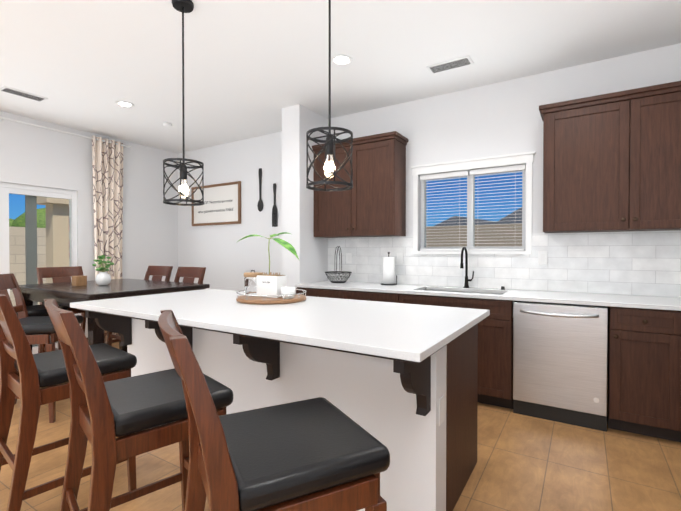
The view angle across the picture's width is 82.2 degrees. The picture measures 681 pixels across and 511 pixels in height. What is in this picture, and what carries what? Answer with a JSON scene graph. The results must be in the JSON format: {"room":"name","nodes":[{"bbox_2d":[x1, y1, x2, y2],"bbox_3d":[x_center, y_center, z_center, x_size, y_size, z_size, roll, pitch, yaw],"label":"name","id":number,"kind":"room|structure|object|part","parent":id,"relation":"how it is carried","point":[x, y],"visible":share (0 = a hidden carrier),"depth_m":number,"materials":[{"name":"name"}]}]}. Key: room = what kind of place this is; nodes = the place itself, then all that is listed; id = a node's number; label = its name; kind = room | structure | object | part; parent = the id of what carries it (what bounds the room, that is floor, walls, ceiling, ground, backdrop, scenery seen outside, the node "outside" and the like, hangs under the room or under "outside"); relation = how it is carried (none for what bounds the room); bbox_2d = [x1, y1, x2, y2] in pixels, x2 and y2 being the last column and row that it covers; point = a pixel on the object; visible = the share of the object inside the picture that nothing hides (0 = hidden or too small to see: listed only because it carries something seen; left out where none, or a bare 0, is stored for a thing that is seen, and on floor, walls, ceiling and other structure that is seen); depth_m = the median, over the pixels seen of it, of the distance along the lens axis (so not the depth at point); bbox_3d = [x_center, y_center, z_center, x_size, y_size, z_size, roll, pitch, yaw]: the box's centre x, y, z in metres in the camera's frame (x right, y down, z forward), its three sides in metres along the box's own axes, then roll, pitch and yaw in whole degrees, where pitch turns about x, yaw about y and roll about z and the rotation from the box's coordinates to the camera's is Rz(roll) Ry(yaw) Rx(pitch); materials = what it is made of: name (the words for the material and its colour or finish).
{"room":"kitchen","nodes":[
{"label":"kitchen","id":0,"kind":"room"},
{"bbox_2d":[0,111,177,337],"bbox_3d":[-4.503,-0.200,3.534,0.150,2.860,7.060,0,1,32],"label":"wall","id":1,"kind":"structure","parent":0,"point":[31,155],"depth_m":5.24,"materials":[{"name":"white paint"}]},
{"bbox_2d":[0,182,77,353],"bbox_3d":[-3.978,0.191,4.401,0.110,2.060,1.780,0,1,32],"label":"door frame","id":2,"kind":"structure","parent":1,"relation":"attached to","point":[30,193],"depth_m":4.76,"materials":[{"name":"white plastic"}]},
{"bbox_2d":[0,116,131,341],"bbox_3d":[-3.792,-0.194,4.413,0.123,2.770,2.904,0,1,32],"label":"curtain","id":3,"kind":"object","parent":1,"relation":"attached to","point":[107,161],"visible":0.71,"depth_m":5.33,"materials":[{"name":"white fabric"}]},
{"bbox_3d":[-3.180,-0.204,5.354,0.078,2.770,0.412,0,1,32],"label":"curtain panel","id":4,"kind":"part","parent":3,"relation":"part of","materials":[{"name":"fabric"}]},
{"bbox_2d":[177,132,281,290],"bbox_3d":[-1.340,-0.222,5.635,3.000,2.860,0.150,0,1,32],"label":"wall","id":5,"kind":"structure","parent":0,"point":[222,256],"depth_m":5.63,"materials":[{"name":"white paint"}]},
{"bbox_2d":[191,181,240,225],"bbox_3d":[-1.881,-0.762,5.857,1.060,0.605,0.030,0,1,32],"label":"framed sign","id":6,"kind":"object","parent":5,"relation":"attached to","point":[230,191],"depth_m":5.82,"materials":[{"name":"white paper"}]},
{"bbox_2d":[198,208,232,213],"bbox_3d":[-1.883,-0.667,5.858,0.776,0.051,0.001,0,1,32],"label":"lettering","id":7,"kind":"object","parent":6,"relation":"attached to","point":[229,209],"visible":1,"depth_m":5.82,"materials":[{"name":"grey paint"}]},
{"bbox_2d":[257,168,262,211],"bbox_3d":[-1.106,-0.902,5.379,0.110,0.595,0.017,0,1,32],"label":"art","id":8,"kind":"object","parent":5,"relation":"attached to","point":[260,205],"visible":1,"depth_m":5.37,"materials":[{"name":"black plastic"}]},
{"bbox_2d":[272,183,276,226],"bbox_3d":[-0.885,-0.678,5.245,0.090,0.580,0.012,0,1,32],"label":"art","id":9,"kind":"object","parent":5,"relation":"attached to","point":[274,216],"visible":1,"depth_m":5.24,"materials":[{"name":"black plastic"}]},
{"bbox_2d":[0,342,680,510],"bbox_3d":[-1.531,1.300,1.701,7.150,0.100,7.060,0,1,32],"label":"floor","id":10,"kind":"structure","parent":0,"point":[526,463],"depth_m":2.27,"materials":[{"name":"tile"}]},
{"bbox_2d":[4,289,67,352],"bbox_3d":[-2.985,0.687,3.665,0.466,1.085,0.580,0,1,32],"label":"dining chair","id":11,"kind":"object","parent":10,"relation":"on","point":[36,310],"visible":0.1,"depth_m":3.63,"materials":[{"name":"black leather"}]},
{"bbox_2d":[0,273,82,422],"bbox_3d":[-2.432,0.693,3.059,0.580,1.085,0.466,0,1,-10],"label":"dining chair","id":12,"kind":"object","parent":10,"relation":"on","point":[40,329],"visible":0.42,"depth_m":2.96,"materials":[{"name":"brown wood"}]},
{"bbox_2d":[0,294,136,510],"bbox_3d":[-1.420,0.705,1.973,0.466,1.085,0.580,1,1,40],"label":"stool","id":13,"kind":"object","parent":10,"relation":"on","point":[27,376],"visible":0.81,"depth_m":1.78,"materials":[{"name":"brown wood"}]},
{"bbox_2d":[36,266,104,352],"bbox_3d":[-3.083,0.678,4.462,0.580,1.085,0.466,0,1,32],"label":"dining chair","id":14,"kind":"object","parent":10,"relation":"on","point":[62,274],"visible":0.19,"depth_m":4.54,"materials":[{"name":"brown wood"}]},
{"bbox_2d":[10,279,209,351],"bbox_3d":[-2.383,0.765,4.074,1.590,0.920,1.200,0,1,32],"label":"dining table","id":15,"kind":"object","parent":10,"relation":"on","point":[64,293],"visible":0.42,"depth_m":3.66,"materials":[{"name":"brown wood"}]},
{"bbox_2d":[72,276,86,285],"bbox_3d":[-2.641,0.256,3.947,0.100,0.099,0.100,0,1,32],"label":"box","id":16,"kind":"object","parent":15,"relation":"on","point":[79,280],"visible":1,"depth_m":3.91,"materials":[{"name":"brown wood"}]},
{"bbox_2d":[92,255,113,284],"bbox_3d":[-2.432,0.149,4.009,0.189,0.311,0.194,0,1,32],"label":"potted plant","id":17,"kind":"object","parent":15,"relation":"on","point":[103,277],"visible":1,"depth_m":3.97,"materials":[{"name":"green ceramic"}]},
{"bbox_2d":[44,299,232,510],"bbox_3d":[-0.781,0.710,1.519,0.580,1.085,0.466,-1,1,-42],"label":"stool","id":18,"kind":"object","parent":10,"relation":"on","point":[150,409],"visible":0.77,"depth_m":1.38,"materials":[{"name":"brown wood"}]},
{"bbox_2d":[107,266,172,345],"bbox_3d":[-2.392,0.676,4.674,0.466,1.085,0.580,0,1,32],"label":"dining chair","id":19,"kind":"object","parent":10,"relation":"on","point":[159,272],"visible":0.21,"depth_m":4.81,"materials":[{"name":"brown wood"}]},
{"bbox_2d":[174,267,205,283],"bbox_3d":[-1.874,0.679,4.352,0.466,1.085,0.580,0,1,32],"label":"dining chair","id":20,"kind":"object","parent":10,"relation":"on","point":[189,274],"visible":0.23,"depth_m":4.54,"materials":[{"name":"brown wood"}]},
{"bbox_2d":[158,309,389,510],"bbox_3d":[-0.214,0.714,1.149,0.580,1.085,0.466,0,1,-27],"label":"stool","id":21,"kind":"object","parent":10,"relation":"on","point":[319,454],"visible":1,"depth_m":1.02,"materials":[{"name":"black leather"}]},
{"bbox_2d":[127,318,446,510],"bbox_3d":[-0.556,0.809,2.378,2.384,0.868,0.150,0,1,32],"label":"island base","id":22,"kind":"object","parent":10,"relation":"on","point":[373,397],"depth_m":1.89,"materials":[{"name":"white paint"}]},
{"bbox_2d":[85,311,131,345],"bbox_3d":[-1.653,0.517,2.792,0.044,0.293,0.299,0,1,32],"label":"corbel","id":23,"kind":"object","parent":22,"relation":"attached to","point":[110,323],"depth_m":2.81,"materials":[{"name":"black wood"}]},
{"bbox_2d":[145,320,192,349],"bbox_3d":[-1.059,0.521,2.422,0.044,0.293,0.299,0,1,32],"label":"corbel","id":24,"kind":"object","parent":22,"relation":"attached to","point":[187,331],"depth_m":2.37,"materials":[{"name":"black wood"}]},
{"bbox_2d":[233,335,279,380],"bbox_3d":[-0.431,0.525,2.032,0.044,0.293,0.299,0,1,32],"label":"corbel","id":25,"kind":"object","parent":22,"relation":"attached to","point":[257,350],"depth_m":2.04,"materials":[{"name":"black wood"}]},
{"bbox_2d":[393,356,430,415],"bbox_3d":[0.295,0.530,1.580,0.044,0.293,0.299,0,1,32],"label":"corbel","id":26,"kind":"object","parent":22,"relation":"attached to","point":[415,379],"depth_m":1.59,"materials":[{"name":"black wood"}]},
{"bbox_2d":[282,104,327,293],"bbox_3d":[-0.381,-0.211,4.573,0.250,2.860,0.640,0,1,32],"label":"wall pier","id":27,"kind":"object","parent":10,"relation":"on","point":[299,121],"visible":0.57,"depth_m":4.32,"materials":[{"name":"white paint"}]},
{"bbox_2d":[296,287,347,298],"bbox_3d":[-0.034,0.780,4.276,0.657,0.884,0.632,0,1,32],"label":"base cabinet","id":28,"kind":"object","parent":10,"relation":"on","point":[315,292],"depth_m":3.98,"materials":[{"name":"black wood"}]},
{"bbox_2d":[295,281,680,310],"bbox_3d":[1.311,0.440,3.419,3.845,0.247,0.658,0,1,32],"label":"countertop","id":29,"kind":"structure","parent":28,"relation":"on","point":[640,301],"depth_m":3.12,"materials":[{"name":"stone"}]},
{"bbox_2d":[325,246,351,282],"bbox_3d":[-0.025,0.098,4.402,0.310,0.413,0.310,0,1,32],"label":"wire basket","id":30,"kind":"object","parent":29,"relation":"on","point":[337,281],"visible":1,"depth_m":4.37,"materials":[{"name":"black metal"}]},
{"bbox_2d":[381,252,396,284],"bbox_3d":[0.515,0.134,4.125,0.180,0.348,0.170,0,1,32],"label":"paper towel holder","id":31,"kind":"object","parent":29,"relation":"on","point":[388,270],"visible":1,"depth_m":4.08,"materials":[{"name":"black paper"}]},
{"bbox_2d":[460,247,473,287],"bbox_3d":[1.194,0.115,3.686,0.102,0.395,0.214,0,1,32],"label":"faucet","id":32,"kind":"object","parent":29,"relation":"on","point":[466,285],"visible":1,"depth_m":3.75,"materials":[{"name":"black metal"}]},
{"bbox_2d":[348,290,431,304],"bbox_3d":[0.443,0.783,3.978,0.712,0.884,0.632,0,1,32],"label":"base cabinet","id":33,"kind":"object","parent":10,"relation":"on","point":[355,295],"depth_m":3.59,"materials":[{"name":"black wood"}]},
{"bbox_2d":[446,324,477,510],"bbox_3d":[0.387,0.811,2.250,0.643,0.868,0.622,0,1,32],"label":"base cabinet","id":34,"kind":"object","parent":10,"relation":"on","point":[461,400],"visible":0.12,"depth_m":1.96,"materials":[{"name":"brown wood"}]},
{"bbox_2d":[70,289,489,363],"bbox_3d":[-0.473,0.347,2.487,2.485,0.051,1.170,0,1,32],"label":"countertop","id":35,"kind":"structure","parent":34,"relation":"on","point":[412,333],"depth_m":2.02,"materials":[{"name":"stone"}]},
{"bbox_2d":[236,289,306,303],"bbox_3d":[-0.490,0.287,2.785,0.495,0.062,0.495,0,1,32],"label":"tray","id":36,"kind":"object","parent":35,"relation":"on","point":[255,299],"visible":0.73,"depth_m":2.60,"materials":[{"name":"brown wood"}]},
{"bbox_2d":[244,270,261,294],"bbox_3d":[-0.638,0.198,2.841,0.132,0.184,0.132,0,1,32],"label":"glass jar","id":37,"kind":"object","parent":36,"relation":"on","point":[250,283],"visible":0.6,"depth_m":2.79,"materials":[{"name":"white"}]},
{"bbox_2d":[236,232,298,297],"bbox_3d":[-0.490,0.062,2.779,0.459,0.457,0.261,0,1,32],"label":"planter","id":38,"kind":"object","parent":36,"relation":"on","point":[270,283],"visible":0.96,"depth_m":2.71,"materials":[{"name":"white ceramic"}]},
{"bbox_2d":[280,287,294,298],"bbox_3d":[-0.360,0.254,2.669,0.100,0.075,0.100,0,1,32],"label":"cup","id":39,"kind":"object","parent":36,"relation":"on","point":[287,290],"visible":0.98,"depth_m":2.63,"materials":[{"name":"white ceramic"}]},
{"bbox_2d":[478,315,512,408],"bbox_3d":[1.073,0.902,3.588,1.016,0.655,0.632,0,1,32],"label":"base cabinet","id":40,"kind":"object","parent":10,"relation":"on","point":[495,332],"depth_m":3.12,"materials":[{"name":"brown wood"}]},
{"bbox_2d":[513,301,607,431],"bbox_3d":[1.754,0.794,3.122,0.612,0.882,0.686,0,1,32],"label":"dishwasher","id":41,"kind":"object","parent":10,"relation":"on","point":[560,362],"visible":0.96,"depth_m":2.86,"materials":[{"name":"silver metal"}]},
{"bbox_2d":[607,306,680,441],"bbox_3d":[2.225,0.795,2.870,0.437,0.884,0.632,0,1,32],"label":"base cabinet","id":42,"kind":"object","parent":10,"relation":"on","point":[644,376],"depth_m":2.62,"materials":[{"name":"brown wood"}]},
{"bbox_2d":[0,0,680,152],"bbox_3d":[-1.531,-1.659,1.669,7.150,0.100,7.060,0,1,32],"label":"ceiling","id":43,"kind":"structure","parent":0,"point":[252,68],"depth_m":3.12,"materials":[{"name":"white paint"}]},
{"bbox_2d":[0,86,47,101],"bbox_3d":[-3.205,-1.628,3.948,0.160,0.010,0.360,0,1,32],"label":"ceiling vent","id":44,"kind":"object","parent":43,"relation":"in","point":[9,90],"visible":0.96,"depth_m":3.93,"materials":[{"name":"white metal"}]},
{"bbox_2d":[115,101,133,107],"bbox_3d":[-2.331,-1.631,4.216,0.184,0.009,0.184,0,1,32],"label":"recessed light","id":45,"kind":"object","parent":43,"relation":"in","point":[124,104],"visible":0.96,"depth_m":4.22,"materials":[{"name":"white"}]},
{"bbox_2d":[163,122,171,126],"bbox_3d":[-2.154,-1.626,4.860,0.110,0.034,0.110,0,1,32],"label":"smoke detector","id":46,"kind":"object","parent":43,"relation":"attached to","point":[166,124],"visible":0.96,"depth_m":4.83,"materials":[{"name":"white plastic"}]},
{"bbox_2d":[163,0,203,205],"bbox_3d":[-1.009,-0.976,2.506,0.244,1.284,0.244,0,1,32],"label":"pendant light","id":47,"kind":"object","parent":43,"relation":"hanging from","point":[184,6],"visible":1,"depth_m":2.50,"materials":[{"name":"grey metal"}]},
{"bbox_2d":[306,0,352,190],"bbox_3d":[-0.056,-0.983,2.030,0.244,1.260,0.244,0,1,32],"label":"pendant light","id":48,"kind":"object","parent":43,"relation":"hanging from","point":[329,167],"visible":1,"depth_m":2.02,"materials":[{"name":"grey metal"}]},
{"bbox_2d":[331,55,352,65],"bbox_3d":[0.008,-1.621,3.244,0.184,0.009,0.184,0,1,32],"label":"recessed light","id":49,"kind":"object","parent":43,"relation":"in","point":[341,60],"visible":0.98,"depth_m":3.25,"materials":[{"name":"white"}]},
{"bbox_2d":[426,55,473,73],"bbox_3d":[0.932,-1.622,3.328,0.360,0.010,0.160,0,1,32],"label":"ceiling vent","id":50,"kind":"object","parent":43,"relation":"in","point":[464,61],"visible":0.98,"depth_m":3.32,"materials":[{"name":"white metal"}]},
{"bbox_2d":[328,43,680,302],"bbox_3d":[1.610,-0.202,3.752,4.000,2.860,0.230,0,1,32],"label":"wall","id":51,"kind":"structure","parent":0,"point":[499,118],"depth_m":3.67,"materials":[{"name":"white paint"}]},
{"bbox_2d":[312,131,407,237],"bbox_3d":[0.199,-0.724,4.286,1.027,1.032,0.338,0,1,32],"label":"upper cabinet","id":52,"kind":"object","parent":51,"relation":"attached to","point":[371,202],"visible":0.92,"depth_m":4.11,"materials":[{"name":"brown wood"}]},
{"bbox_2d":[411,151,534,253],"bbox_3d":[1.247,-0.475,3.817,1.180,0.925,0.034,0,1,32],"label":"window frame","id":53,"kind":"structure","parent":51,"relation":"in","point":[527,158],"depth_m":3.74,"materials":[{"name":"white wood"}]},
{"bbox_2d":[420,164,525,250],"bbox_3d":[1.271,-0.444,3.857,1.006,0.789,0.055,0,1,32],"label":"window blinds","id":54,"kind":"object","parent":53,"relation":"attached to","point":[480,172],"visible":0.98,"depth_m":3.82,"materials":[{"name":"white plastic"}]},
{"bbox_2d":[421,170,525,250],"bbox_3d":[1.310,-0.444,3.919,1.030,0.800,0.060,0,1,32],"label":"window","id":55,"kind":"structure","parent":51,"relation":"in","point":[469,208],"depth_m":3.89,"materials":[{"name":"white plastic"}]},
{"bbox_2d":[328,230,680,296],"bbox_3d":[1.483,0.057,3.692,3.848,0.512,0.008,0,1,32],"label":"tile backsplash","id":56,"kind":"structure","parent":51,"relation":"attached to","point":[645,263],"depth_m":3.45,"materials":[{"name":"white tile"}]},
{"bbox_2d":[346,253,351,262],"bbox_3d":[0.099,0.030,4.543,0.075,0.120,0.007,0,1,32],"label":"electrical outlet plate","id":57,"kind":"object","parent":56,"relation":"attached to","point":[348,255],"depth_m":4.54,"materials":[{"name":"white plastic"}]},
{"bbox_2d":[397,253,402,263],"bbox_3d":[0.642,0.033,4.205,0.075,0.120,0.007,0,1,32],"label":"electrical outlet plate","id":58,"kind":"object","parent":56,"relation":"attached to","point":[399,255],"depth_m":4.20,"materials":[{"name":"white plastic"}]},
{"bbox_2d":[538,251,547,264],"bbox_3d":[1.805,0.021,3.481,0.075,0.120,0.007,0,1,32],"label":"electrical outlet plate","id":59,"kind":"object","parent":56,"relation":"attached to","point":[542,257],"depth_m":3.48,"materials":[{"name":"white plastic"}]},
{"bbox_2d":[539,85,680,232],"bbox_3d":[2.251,-0.694,3.028,1.188,1.000,0.307,0,1,32],"label":"upper cabinet","id":60,"kind":"object","parent":51,"relation":"attached to","point":[611,162],"depth_m":2.96,"materials":[{"name":"brown wood"}]},
{"label":"outside","id":61,"kind":"structure","parent":0,"visible":0},
{"bbox_3d":[4.622,1.093,26.398,100.000,0.019,130.000,0,1,32],"label":"ground","id":62,"kind":"structure","parent":61,"visible":0},
{"bbox_2d":[9,208,45,227],"bbox_3d":[-8.413,-0.017,11.050,3.040,2.533,6.159,0,1,32],"label":"tree","id":63,"kind":"object","parent":62,"relation":"on","point":[20,221],"depth_m":9.91,"materials":[{"name":"green plant"}]},
{"bbox_2d":[9,226,69,305],"bbox_3d":[-7.426,0.332,7.974,0.200,1.900,18.000,0,1,32],"label":"wall","id":64,"kind":"structure","parent":62,"relation":"on","point":[17,267],"depth_m":8.51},
{"bbox_2d":[37,196,68,282],"bbox_3d":[-5.197,-0.058,7.124,0.520,2.700,0.480,0,1,32],"label":"patio column","id":65,"kind":"structure","parent":62,"relation":"on","point":[53,207],"depth_m":7.03,"materials":[{"name":"beige paint"}]},
{"bbox_2d":[426,223,521,246],"bbox_3d":[4.924,0.313,7.473,19.500,1.950,0.200,0,1,32],"label":"fence","id":66,"kind":"object","parent":62,"relation":"on","point":[448,236],"depth_m":8.52,"materials":[{"name":"beige"}]},
{"bbox_2d":[435,208,521,225],"bbox_3d":[33.418,-4.919,72.606,100.000,11.000,1.000,0,1,32],"label":"mountains","id":67,"kind":"structure","parent":62,"relation":"on","point":[506,219],"depth_m":75.27,"materials":[{"name":"brown"}]}
]}

